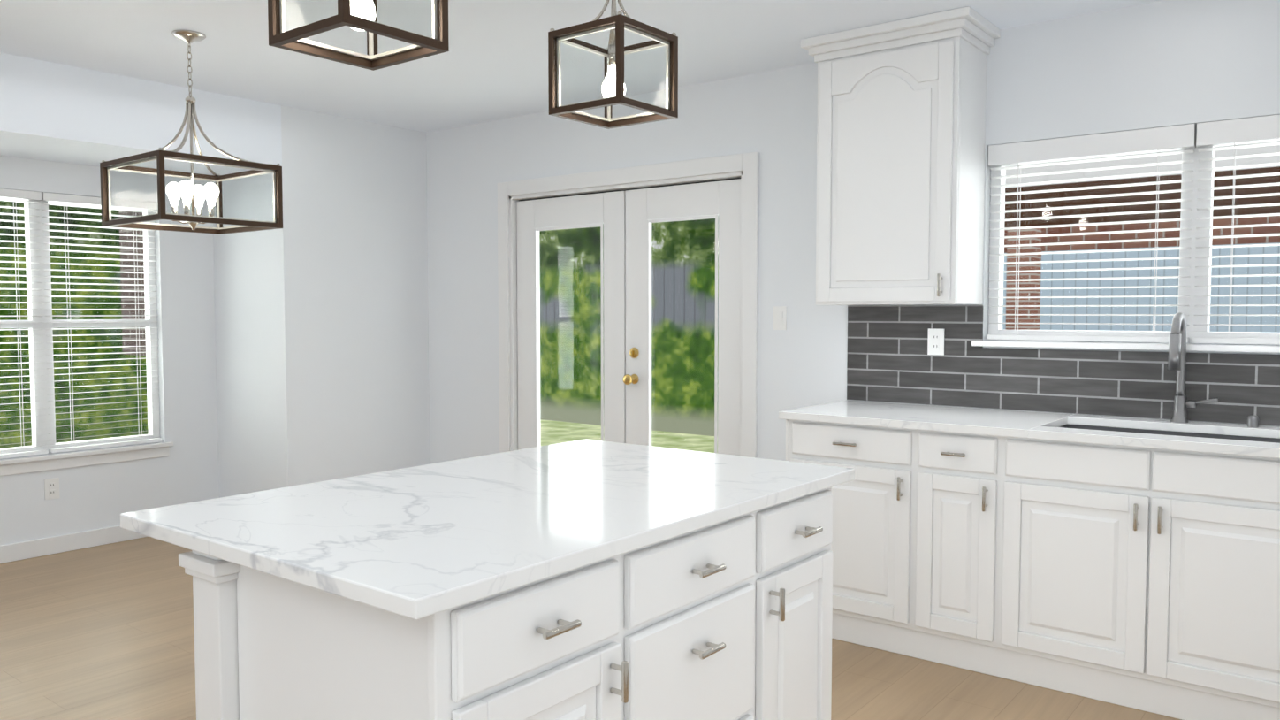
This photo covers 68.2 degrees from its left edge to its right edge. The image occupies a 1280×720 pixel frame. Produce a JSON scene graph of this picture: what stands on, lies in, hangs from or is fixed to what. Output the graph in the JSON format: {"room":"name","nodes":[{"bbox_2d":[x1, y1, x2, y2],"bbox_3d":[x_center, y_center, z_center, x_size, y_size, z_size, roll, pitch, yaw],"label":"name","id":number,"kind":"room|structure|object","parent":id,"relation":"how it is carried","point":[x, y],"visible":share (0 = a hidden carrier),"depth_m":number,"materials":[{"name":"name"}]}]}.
{"room":"kitchen","nodes":[
{"label":"kitchen","id":0,"kind":"room"},
{"bbox_2d":[0,155,219,545],"bbox_3d":[-3.230,-0.187,5.253,0.120,2.500,1.730,2,4,38],"label":"wall","id":1,"kind":"structure","parent":0,"point":[103,495],"depth_m":5.61,"materials":[{"name":"white paint"}]},
{"bbox_2d":[44,477,59,500],"bbox_3d":[-3.231,0.708,5.191,0.008,0.115,0.072,2,4,38],"label":"outlet","id":2,"kind":"object","parent":1,"relation":"attached to","point":[51,488],"visible":1,"depth_m":5.19,"materials":[{"name":"white plastic"}]},
{"bbox_2d":[0,525,148,563],"bbox_3d":[-3.212,1.019,5.228,0.020,0.095,1.844,2,4,38],"label":"baseboard","id":3,"kind":"structure","parent":1,"relation":"attached to","point":[23,550],"depth_m":5.23,"materials":[{"name":"white paint"}]},
{"bbox_2d":[0,188,173,475],"bbox_3d":[-3.266,-0.154,5.175,0.149,1.513,1.310,2,4,38],"label":"window","id":4,"kind":"structure","parent":1,"relation":"in","point":[41,323],"depth_m":5.24,"materials":[{"name":"white paint"}]},
{"bbox_2d":[212,105,430,497],"bbox_3d":[-2.070,-0.230,6.103,0.900,2.500,1.040,2,4,38],"label":"wall","id":5,"kind":"structure","parent":0,"point":[322,323],"depth_m":5.73,"materials":[{"name":"white paint"}]},
{"bbox_2d":[0,0,1161,132],"bbox_3d":[-2.466,-1.312,2.572,9.150,0.020,7.240,2,4,38],"label":"ceiling","id":6,"kind":"structure","parent":0,"point":[491,64],"depth_m":4.14,"materials":[{"name":"white paint"}]},
{"bbox_2d":[0,52,281,175],"bbox_3d":[-5.052,-1.196,3.939,3.000,0.349,5.960,2,4,38],"label":"soffit beam","id":7,"kind":"structure","parent":6,"relation":"attached to","point":[57,112],"depth_m":4.73,"materials":[{"name":"white paint"}]},
{"bbox_2d":[99,30,282,234],"bbox_3d":[-1.902,-0.963,4.004,0.520,0.821,0.520,2,4,38],"label":"chandelier","id":8,"kind":"object","parent":6,"relation":"hanging from","point":[188,191],"visible":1,"depth_m":3.99,"materials":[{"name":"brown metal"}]},
{"bbox_2d":[267,0,449,70],"bbox_3d":[-0.567,-0.948,1.894,0.250,0.637,0.250,2,4,38],"label":"pendant light","id":9,"kind":"object","parent":6,"relation":"hanging from","point":[359,15],"visible":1,"depth_m":1.91,"materials":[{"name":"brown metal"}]},
{"bbox_2d":[548,0,678,129],"bbox_3d":[-0.072,-0.982,2.559,0.250,0.637,0.250,2,4,38],"label":"pendant light","id":10,"kind":"object","parent":6,"relation":"hanging from","point":[613,53],"visible":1,"depth_m":2.55,"materials":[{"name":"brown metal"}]},
{"bbox_2d":[0,536,1181,719],"bbox_3d":[-2.466,1.235,2.701,9.150,0.080,7.240,2,4,38],"label":"floor","id":11,"kind":"structure","parent":0,"point":[102,632],"depth_m":3.57,"materials":[{"name":"brown wood"}]},
{"bbox_2d":[178,477,854,719],"bbox_3d":[-0.169,0.777,2.160,0.788,0.889,1.370,2,4,38],"label":"kitchen island","id":12,"kind":"object","parent":11,"relation":"on","point":[585,578],"depth_m":1.78,"materials":[{"name":"wood"}]},
{"bbox_2d":[120,438,854,622],"bbox_3d":[-0.248,0.314,2.204,0.940,0.030,1.440,2,4,38],"label":"island countertop","id":13,"kind":"structure","parent":12,"relation":"on","point":[401,543],"depth_m":1.90,"materials":[{"name":"white stone"}]},
{"bbox_2d":[780,418,934,660],"bbox_3d":[1.032,0.685,3.986,0.635,0.889,0.610,2,4,38],"label":"base cabinet","id":14,"kind":"object","parent":11,"relation":"on","point":[882,544],"depth_m":3.68,"materials":[{"name":"white paint"}]},
{"bbox_2d":[778,400,1279,460],"bbox_3d":[1.879,0.259,3.286,2.820,0.030,0.635,2,4,38],"label":"countertop","id":15,"kind":"structure","parent":14,"relation":"on","point":[925,418],"depth_m":3.51,"materials":[{"name":"white stone"}]},
{"bbox_2d":[1068,421,1279,442],"bbox_3d":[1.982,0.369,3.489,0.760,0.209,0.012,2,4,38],"label":"sink","id":16,"kind":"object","parent":15,"relation":"in","point":[1223,435],"depth_m":3.47,"materials":[{"name":"grey metal"}]},
{"bbox_2d":[1167,312,1259,428],"bbox_3d":[2.048,0.034,3.379,0.278,0.410,0.202,2,4,38],"label":"faucet","id":17,"kind":"object","parent":15,"relation":"on","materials":[{"name":"silver metal"}]},
{"bbox_2d":[930,432,1036,682],"bbox_3d":[1.354,0.697,3.735,0.473,0.889,0.610,2,4,38],"label":"base cabinet","id":18,"kind":"object","parent":11,"relation":"on","point":[984,485],"depth_m":3.44,"materials":[{"name":"white paint"}]},
{"bbox_2d":[1022,495,1279,719],"bbox_3d":[1.855,0.842,3.350,0.814,0.640,0.610,2,4,38],"label":"base cabinet","id":19,"kind":"object","parent":11,"relation":"on","point":[1129,561],"depth_m":3.10,"materials":[{"name":"white paint"}]},
{"bbox_2d":[1036,492,1279,524],"bbox_3d":[1.860,0.488,3.338,0.784,0.012,0.409,2,4,38],"label":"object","id":20,"kind":"structure","parent":19,"relation":"on","point":[1050,495],"depth_m":3.06,"materials":[{"name":"white wood"}]},
{"bbox_2d":[426,0,1279,463],"bbox_3d":[0.632,-0.160,4.732,6.850,2.500,0.120,2,4,38],"label":"wall","id":21,"kind":"structure","parent":0,"point":[1163,64],"depth_m":4.57,"materials":[{"name":"white paint"}]},
{"bbox_2d":[516,190,625,449],"bbox_3d":[-0.407,0.034,5.547,0.842,1.970,0.051,2,4,38],"label":"door leaf","id":22,"kind":"structure","parent":21,"relation":"in","point":[607,209],"depth_m":5.46,"materials":[{"name":"white paint"}]},
{"bbox_2d":[497,152,759,457],"bbox_3d":[-0.105,0.004,5.304,1.835,2.115,0.138,2,4,38],"label":"door frame","id":23,"kind":"structure","parent":21,"relation":"attached to","point":[744,167],"depth_m":5.09,"materials":[{"name":"white paint"}]},
{"bbox_2d":[518,177,740,201],"bbox_3d":[-0.098,0.041,5.316,1.625,1.980,0.006,2,4,38],"label":"door frame","id":24,"kind":"structure","parent":21,"relation":"in","point":[633,188],"depth_m":5.21,"materials":[{"name":"grey wood"}]},
{"bbox_2d":[622,178,740,455],"bbox_3d":[0.209,0.060,5.019,0.765,1.970,0.125,2,4,38],"label":"door leaf","id":25,"kind":"structure","parent":21,"relation":"in","point":[720,201],"depth_m":4.99,"materials":[{"name":"white paint"}]},
{"bbox_2d":[773,305,786,329],"bbox_3d":[0.682,-0.204,4.607,0.072,0.115,0.010,2,4,38],"label":"light switch","id":26,"kind":"object","parent":21,"relation":"attached to","point":[780,317],"visible":1,"depth_m":4.60,"materials":[{"name":"white plastic"}]},
{"bbox_2d":[800,6,1000,304],"bbox_3d":[1.092,-0.805,4.016,0.725,1.137,0.388,2,4,38],"label":"upper cabinet","id":27,"kind":"object","parent":21,"relation":"attached to","point":[901,139],"visible":1,"depth_m":3.87,"materials":[{"name":"white paint"}]},
{"bbox_2d":[846,304,1279,426],"bbox_3d":[2.082,0.011,3.525,2.829,0.438,0.007,2,4,38],"label":"tile backsplash","id":28,"kind":"structure","parent":21,"relation":"attached to","point":[890,359],"depth_m":3.90,"materials":[{"name":"grey tile"}]},
{"bbox_2d":[927,327,944,355],"bbox_3d":[1.292,-0.079,4.127,0.072,0.115,0.008,2,4,38],"label":"outlet","id":29,"kind":"object","parent":28,"relation":"attached to","point":[935,342],"visible":1,"depth_m":4.12,"materials":[{"name":"white plastic"}]},
{"bbox_2d":[971,114,1279,352],"bbox_3d":[2.082,-0.458,3.550,1.600,0.842,0.159,2,4,38],"label":"kitchen window","id":30,"kind":"structure","parent":21,"relation":"in","point":[1198,143],"depth_m":3.62,"materials":[{"name":"white paint"}]},
{"bbox_2d":[1036,439,1279,517],"bbox_3d":[1.738,0.385,3.176,0.760,0.209,0.012,2,4,38],"label":"drawer fronts","id":31,"kind":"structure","parent":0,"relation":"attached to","point":[1221,483],"depth_m":3.07,"materials":[{"name":"white wood"}]},
{"label":"outside","id":32,"kind":"structure","parent":0,"visible":0},
{"bbox_2d":[0,198,148,448],"bbox_3d":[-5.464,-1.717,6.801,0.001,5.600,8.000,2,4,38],"label":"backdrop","id":33,"kind":"structure","parent":32,"point":[94,432],"depth_m":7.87,"materials":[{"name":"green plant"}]},
{"bbox_2d":[118,209,145,355],"bbox_3d":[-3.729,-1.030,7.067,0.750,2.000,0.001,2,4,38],"label":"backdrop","id":34,"kind":"structure","parent":32,"point":[135,287],"depth_m":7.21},
{"bbox_2d":[540,419,714,452],"bbox_3d":[0.815,1.135,4.260,14.000,0.001,13.500,2,4,38],"label":"lawn","id":35,"kind":"structure","parent":32,"point":[572,436],"depth_m":10.26,"materials":[{"name":"green plant"}]},
{"bbox_2d":[539,218,718,435],"bbox_3d":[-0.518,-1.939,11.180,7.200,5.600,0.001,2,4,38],"label":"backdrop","id":36,"kind":"structure","parent":32,"point":[573,270],"depth_m":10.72,"materials":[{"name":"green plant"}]},
{"bbox_2d":[1002,242,1279,344],"bbox_3d":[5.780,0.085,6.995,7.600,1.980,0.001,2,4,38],"label":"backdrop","id":37,"kind":"structure","parent":32,"point":[1223,290],"depth_m":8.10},
{"bbox_2d":[1004,215,1279,252],"bbox_3d":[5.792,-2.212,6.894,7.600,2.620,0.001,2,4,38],"label":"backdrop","id":38,"kind":"structure","parent":32,"point":[1271,219],"depth_m":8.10,"materials":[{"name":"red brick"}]},
{"bbox_2d":[1004,140,1279,340],"bbox_3d":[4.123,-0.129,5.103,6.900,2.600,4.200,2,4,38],"label":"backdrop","id":39,"kind":"structure","parent":32,"point":[1126,208],"depth_m":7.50,"materials":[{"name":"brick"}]}
]}

